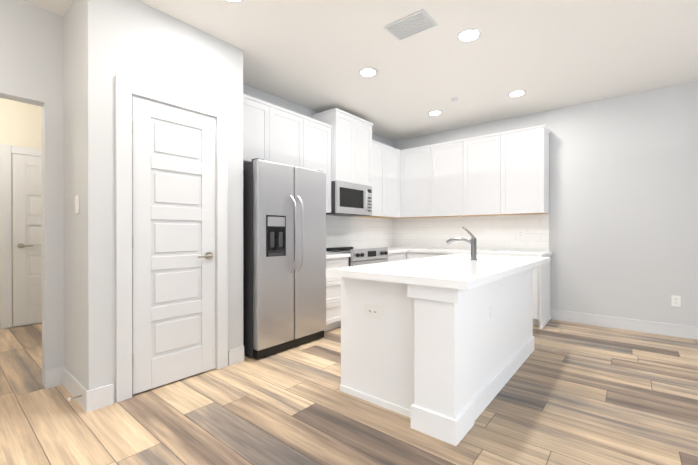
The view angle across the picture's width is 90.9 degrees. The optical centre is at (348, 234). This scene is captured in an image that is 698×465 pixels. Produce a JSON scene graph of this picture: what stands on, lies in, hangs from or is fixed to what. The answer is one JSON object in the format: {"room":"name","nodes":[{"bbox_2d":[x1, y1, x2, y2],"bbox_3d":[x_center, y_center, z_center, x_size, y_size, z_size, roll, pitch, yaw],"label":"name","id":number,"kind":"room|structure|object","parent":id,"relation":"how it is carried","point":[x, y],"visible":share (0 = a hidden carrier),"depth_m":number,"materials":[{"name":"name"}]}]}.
{"room":"kitchen","nodes":[
{"label":"kitchen","id":0,"kind":"room"},
{"bbox_2d":[0,98,41,328],"bbox_3d":[-4.315,-0.252,3.713,0.120,2.700,3.500,0,0,39],"label":"wall","id":1,"kind":"structure","parent":0,"point":[20,123],"depth_m":4.08,"materials":[{"name":"beige paint"}]},
{"bbox_2d":[0,144,41,328],"bbox_3d":[-3.716,0.027,4.334,0.018,2.140,0.960,0,0,39],"label":"door frame","id":2,"kind":"structure","parent":1,"relation":"attached to","point":[6,150],"depth_m":4.00,"materials":[{"name":"white wood"}]},
{"bbox_2d":[12,154,41,326],"bbox_3d":[-3.686,0.071,4.310,0.087,2.028,0.760,0,0,39],"label":"hall door","id":3,"kind":"structure","parent":1,"relation":"in","point":[27,231],"depth_m":4.12,"materials":[{"name":"white wood"}]},
{"bbox_2d":[64,0,79,380],"bbox_3d":[-1.861,-0.248,2.423,0.510,2.700,0.135,0,0,39],"label":"wall","id":4,"kind":"structure","parent":0,"point":[72,16],"depth_m":2.38,"materials":[{"name":"grey paint"}]},
{"bbox_2d":[56,366,92,412],"bbox_3d":[-1.866,1.037,2.323,0.634,0.130,0.039,0,0,39],"label":"baseboard","id":5,"kind":"structure","parent":4,"relation":"attached to","point":[88,400],"depth_m":2.29,"materials":[{"name":"white wood"}]},
{"bbox_2d":[75,195,78,213],"bbox_3d":[-1.812,-0.198,2.286,0.075,0.120,0.011,0,0,39],"label":"switch plate","id":6,"kind":"object","parent":4,"relation":"attached to","point":[76,204],"visible":0.98,"depth_m":2.27,"materials":[{"name":"white plastic"}]},
{"bbox_2d":[80,0,247,402],"bbox_3d":[-1.314,-0.248,2.600,0.110,2.700,1.105,0,0,39],"label":"wall","id":7,"kind":"structure","parent":0,"point":[134,40],"depth_m":2.25,"materials":[{"name":"grey paint"}]},
{"bbox_2d":[115,75,227,402],"bbox_3d":[-1.316,0.032,2.599,0.148,2.140,0.810,0,0,39],"label":"door frame","id":8,"kind":"structure","parent":7,"relation":"attached to","point":[126,89],"depth_m":2.30,"materials":[{"name":"white wood"}]},
{"bbox_2d":[132,96,215,394],"bbox_3d":[-1.268,0.076,2.547,0.094,2.028,0.610,0,0,39],"label":"pantry door","id":9,"kind":"structure","parent":7,"relation":"in","point":[173,250],"depth_m":2.53,"materials":[{"name":"white wood"}]},
{"bbox_2d":[0,0,391,387],"bbox_3d":[-1.823,-0.249,2.925,0.170,2.700,8.250,0,0,39],"label":"wall","id":10,"kind":"structure","parent":0,"point":[31,37],"depth_m":2.47,"materials":[{"name":"grey paint"}]},
{"bbox_2d":[243,94,274,163],"bbox_3d":[-1.064,-1.016,3.450,0.328,0.630,0.524,0,0,39],"label":"upper cabinet","id":11,"kind":"object","parent":10,"relation":"attached to","point":[258,115],"depth_m":3.40,"materials":[{"name":"white wood"}]},
{"bbox_2d":[275,105,306,168],"bbox_3d":[-0.806,-1.017,3.763,0.328,0.630,0.525,0,0,39],"label":"upper cabinet","id":12,"kind":"object","parent":10,"relation":"attached to","point":[290,126],"depth_m":3.73,"materials":[{"name":"white wood"}]},
{"bbox_2d":[307,117,330,212],"bbox_3d":[-0.510,-0.798,4.123,0.328,1.070,0.525,0,0,39],"label":"upper cabinet","id":13,"kind":"object","parent":10,"relation":"attached to","point":[318,131],"depth_m":4.09,"materials":[{"name":"white wood"}]},
{"bbox_2d":[312,108,358,184],"bbox_3d":[-0.175,-1.095,4.475,0.398,0.878,0.438,0,0,39],"label":"upper cabinet","id":14,"kind":"object","parent":10,"relation":"attached to","point":[344,125],"depth_m":4.32,"materials":[{"name":"white wood"}]},
{"bbox_2d":[326,181,371,216],"bbox_3d":[-0.052,-0.453,4.582,0.434,0.399,0.748,0,0,39],"label":"microwave","id":15,"kind":"object","parent":14,"relation":"attached to","point":[349,199],"visible":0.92,"depth_m":4.40,"materials":[{"name":"grey metal"}]},
{"bbox_2d":[359,118,374,186],"bbox_3d":[0.027,-1.096,4.721,0.398,0.878,0.437,0,0,39],"label":"upper cabinet","id":16,"kind":"object","parent":10,"relation":"attached to","point":[366,144],"depth_m":4.68,"materials":[{"name":"white wood"}]},
{"bbox_2d":[357,142,382,217],"bbox_3d":[0.297,-0.801,5.105,0.328,1.070,0.489,0,0,39],"label":"upper cabinet","id":17,"kind":"object","parent":10,"relation":"attached to","point":[377,190],"depth_m":5.03,"materials":[{"name":"white wood"}]},
{"bbox_2d":[383,144,398,217],"bbox_3d":[0.545,-0.802,5.391,0.347,1.070,0.509,0,0,39],"label":"upper cabinet","id":18,"kind":"object","parent":10,"relation":"attached to","point":[390,154],"depth_m":5.28,"materials":[{"name":"white wood"}]},
{"bbox_2d":[0,319,697,464],"bbox_3d":[-0.406,1.134,1.763,8.700,0.060,8.250,0,0,39],"label":"floor","id":19,"kind":"structure","parent":0,"point":[571,393],"depth_m":2.09,"materials":[{"name":"wood"}]},
{"bbox_2d":[243,158,325,358],"bbox_3d":[-0.742,0.218,3.481,0.756,1.762,0.860,0,0,39],"label":"refrigerator","id":20,"kind":"object","parent":19,"relation":"on","point":[284,256],"visible":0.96,"depth_m":3.16,"materials":[{"name":"grey metal"}]},
{"bbox_2d":[324,258,348,331],"bbox_3d":[-0.385,0.682,4.063,0.603,0.829,0.465,0,0,39],"label":"base cabinet","id":21,"kind":"object","parent":19,"relation":"on","point":[333,283],"depth_m":3.87,"materials":[{"name":"white wood"}]},
{"bbox_2d":[326,254,350,257],"bbox_3d":[-0.372,0.247,4.051,0.636,0.041,0.465,0,0,39],"label":"countertop","id":22,"kind":"structure","parent":21,"relation":"on","point":[327,255],"depth_m":3.86,"materials":[{"name":"white stone"}]},
{"bbox_2d":[326,247,387,265],"bbox_3d":[0.053,0.636,4.498,0.693,0.920,0.754,0,0,39],"label":"range","id":23,"kind":"object","parent":19,"relation":"on","point":[367,256],"visible":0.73,"depth_m":4.27,"materials":[{"name":"grey metal"}]},
{"bbox_2d":[348,253,403,261],"bbox_3d":[0.426,0.679,5.048,0.603,0.829,0.558,0,0,39],"label":"base cabinet","id":24,"kind":"object","parent":19,"relation":"on","point":[391,257],"depth_m":4.85,"materials":[{"name":"white wood"}]},
{"bbox_2d":[372,246,423,253],"bbox_3d":[0.637,0.244,5.278,0.636,0.041,1.185,0,0,39],"label":"countertop","id":25,"kind":"structure","parent":24,"relation":"on","point":[391,249],"depth_m":5.34,"materials":[{"name":"white stone"}]},
{"bbox_2d":[412,254,439,258],"bbox_3d":[1.224,0.679,5.174,0.513,0.829,0.603,0,0,39],"label":"base cabinet","id":26,"kind":"object","parent":19,"relation":"on","point":[414,256],"depth_m":4.93,"materials":[{"name":"white wood"}]},
{"bbox_2d":[326,266,535,445],"bbox_3d":[0.825,0.686,2.791,0.896,0.830,1.924,0,0,39],"label":"kitchen island","id":27,"kind":"object","parent":19,"relation":"on","point":[438,352],"depth_m":2.13,"materials":[{"name":"white wood"}]},
{"bbox_2d":[364,303,382,319],"bbox_3d":[0.156,0.503,2.240,0.150,0.090,0.008,0,0,39],"label":"outlet","id":28,"kind":"object","parent":27,"relation":"attached to","point":[373,311],"visible":1,"depth_m":2.23,"materials":[{"name":"white plastic"}]},
{"bbox_2d":[326,254,549,289],"bbox_3d":[0.915,0.251,2.836,0.955,0.040,2.210,0,0,39],"label":"island countertop","id":29,"kind":"structure","parent":27,"relation":"on","point":[468,274],"depth_m":2.22,"materials":[{"name":"white stone"}]},
{"bbox_2d":[446,227,476,259],"bbox_3d":[1.020,0.082,3.119,0.286,0.297,0.062,0,0,39],"label":"faucet","id":30,"kind":"object","parent":29,"relation":"on","point":[473,241],"visible":1,"depth_m":3.04,"materials":[{"name":"silver metal"}]},
{"bbox_2d":[533,254,551,328],"bbox_3d":[2.203,0.681,4.368,0.525,0.829,0.603,0,0,39],"label":"base cabinet","id":31,"kind":"object","parent":19,"relation":"on","point":[541,273],"depth_m":4.04,"materials":[{"name":"white wood"}]},
{"bbox_2d":[408,246,551,256],"bbox_3d":[1.735,0.245,4.730,1.756,0.041,0.636,0,0,39],"label":"countertop","id":32,"kind":"structure","parent":31,"relation":"on","point":[427,249],"depth_m":4.48,"materials":[{"name":"white stone"}]},
{"bbox_2d":[20,0,697,140],"bbox_3d":[-0.406,-1.626,1.755,8.700,0.060,8.250,0,0,39],"label":"ceiling","id":33,"kind":"structure","parent":0,"point":[318,55],"depth_m":3.03,"materials":[{"name":"white paint"}]},
{"bbox_2d":[224,0,244,2],"bbox_3d":[-0.780,-1.593,2.277,0.189,0.010,0.189,0,0,33],"label":"recessed light","id":34,"kind":"object","parent":33,"relation":"in","point":[230,1],"depth_m":2.35,"materials":[{"name":"white"}]},
{"bbox_2d":[359,67,377,76],"bbox_3d":[0.191,-1.596,3.394,0.189,0.010,0.189,0,0,0],"label":"recessed light","id":35,"kind":"object","parent":33,"relation":"in","point":[365,72],"depth_m":3.38,"materials":[{"name":"white"}]},
{"bbox_2d":[383,9,437,40],"bbox_3d":[0.471,-1.591,2.633,0.340,0.016,0.240,0,0,39],"label":"ceiling vent","id":36,"kind":"object","parent":33,"relation":"in","point":[419,21],"visible":1,"depth_m":2.61,"materials":[{"name":"white metal"}]},
{"bbox_2d":[428,110,441,115],"bbox_3d":[1.138,-1.599,4.545,0.189,0.010,0.189,0,0,0],"label":"recessed light","id":37,"kind":"object","parent":33,"relation":"in","point":[436,112],"depth_m":4.53,"materials":[{"name":"white"}]},
{"bbox_2d":[457,28,481,41],"bbox_3d":[0.963,-1.594,2.759,0.189,0.010,0.189,0,0,0],"label":"recessed light","id":38,"kind":"object","parent":33,"relation":"in","point":[469,34],"depth_m":2.75,"materials":[{"name":"white"}]},
{"bbox_2d":[508,90,525,96],"bbox_3d":[1.910,-1.597,3.909,0.189,0.010,0.189,0,0,0],"label":"recessed light","id":39,"kind":"object","parent":33,"relation":"in","point":[516,93],"depth_m":3.89,"materials":[{"name":"white"}]},
{"bbox_2d":[392,80,697,326],"bbox_3d":[3.105,-0.253,4.115,6.030,2.700,0.150,0,0,39],"label":"wall","id":40,"kind":"structure","parent":0,"point":[622,206],"depth_m":3.97,"materials":[{"name":"grey paint"}]},
{"bbox_2d":[399,144,434,217],"bbox_3d":[1.114,-0.802,5.400,0.601,1.070,0.386,0,0,39],"label":"upper cabinet","id":41,"kind":"object","parent":40,"relation":"attached to","point":[416,164],"depth_m":5.29,"materials":[{"name":"white wood"}]},
{"bbox_2d":[435,138,466,216],"bbox_3d":[1.512,-0.801,5.110,0.620,1.070,0.328,0,0,39],"label":"upper cabinet","id":42,"kind":"object","parent":40,"relation":"attached to","point":[450,157],"depth_m":4.94,"materials":[{"name":"white wood"}]},
{"bbox_2d":[467,131,510,215],"bbox_3d":[1.899,-0.800,4.792,0.620,1.070,0.328,0,0,39],"label":"upper cabinet","id":43,"kind":"object","parent":40,"relation":"attached to","point":[502,173],"depth_m":4.62,"materials":[{"name":"white wood"}]},
{"bbox_2d":[517,229,523,237],"bbox_3d":[2.318,-0.004,4.647,0.075,0.120,0.008,0,0,39],"label":"outlet","id":44,"kind":"object","parent":40,"relation":"attached to","point":[520,233],"visible":1,"depth_m":4.64,"materials":[{"name":"white plastic"}]},
{"bbox_2d":[507,124,550,213],"bbox_3d":[2.263,-0.799,4.492,0.561,1.070,0.328,0,0,39],"label":"upper cabinet","id":45,"kind":"object","parent":40,"relation":"attached to","point":[527,148],"depth_m":4.32,"materials":[{"name":"white wood"}]},
{"bbox_2d":[550,309,697,339],"bbox_3d":[3.989,1.035,3.283,3.605,0.130,0.018,0,0,39],"label":"baseboard","id":46,"kind":"structure","parent":40,"relation":"attached to","point":[675,330],"depth_m":3.93,"materials":[{"name":"white"}]},
{"bbox_2d":[671,295,680,306],"bbox_3d":[3.506,0.718,3.684,0.075,0.120,0.008,0,0,39],"label":"outlet","id":47,"kind":"object","parent":40,"relation":"attached to","point":[675,301],"visible":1,"depth_m":3.68,"materials":[{"name":"white plastic"}]}
]}

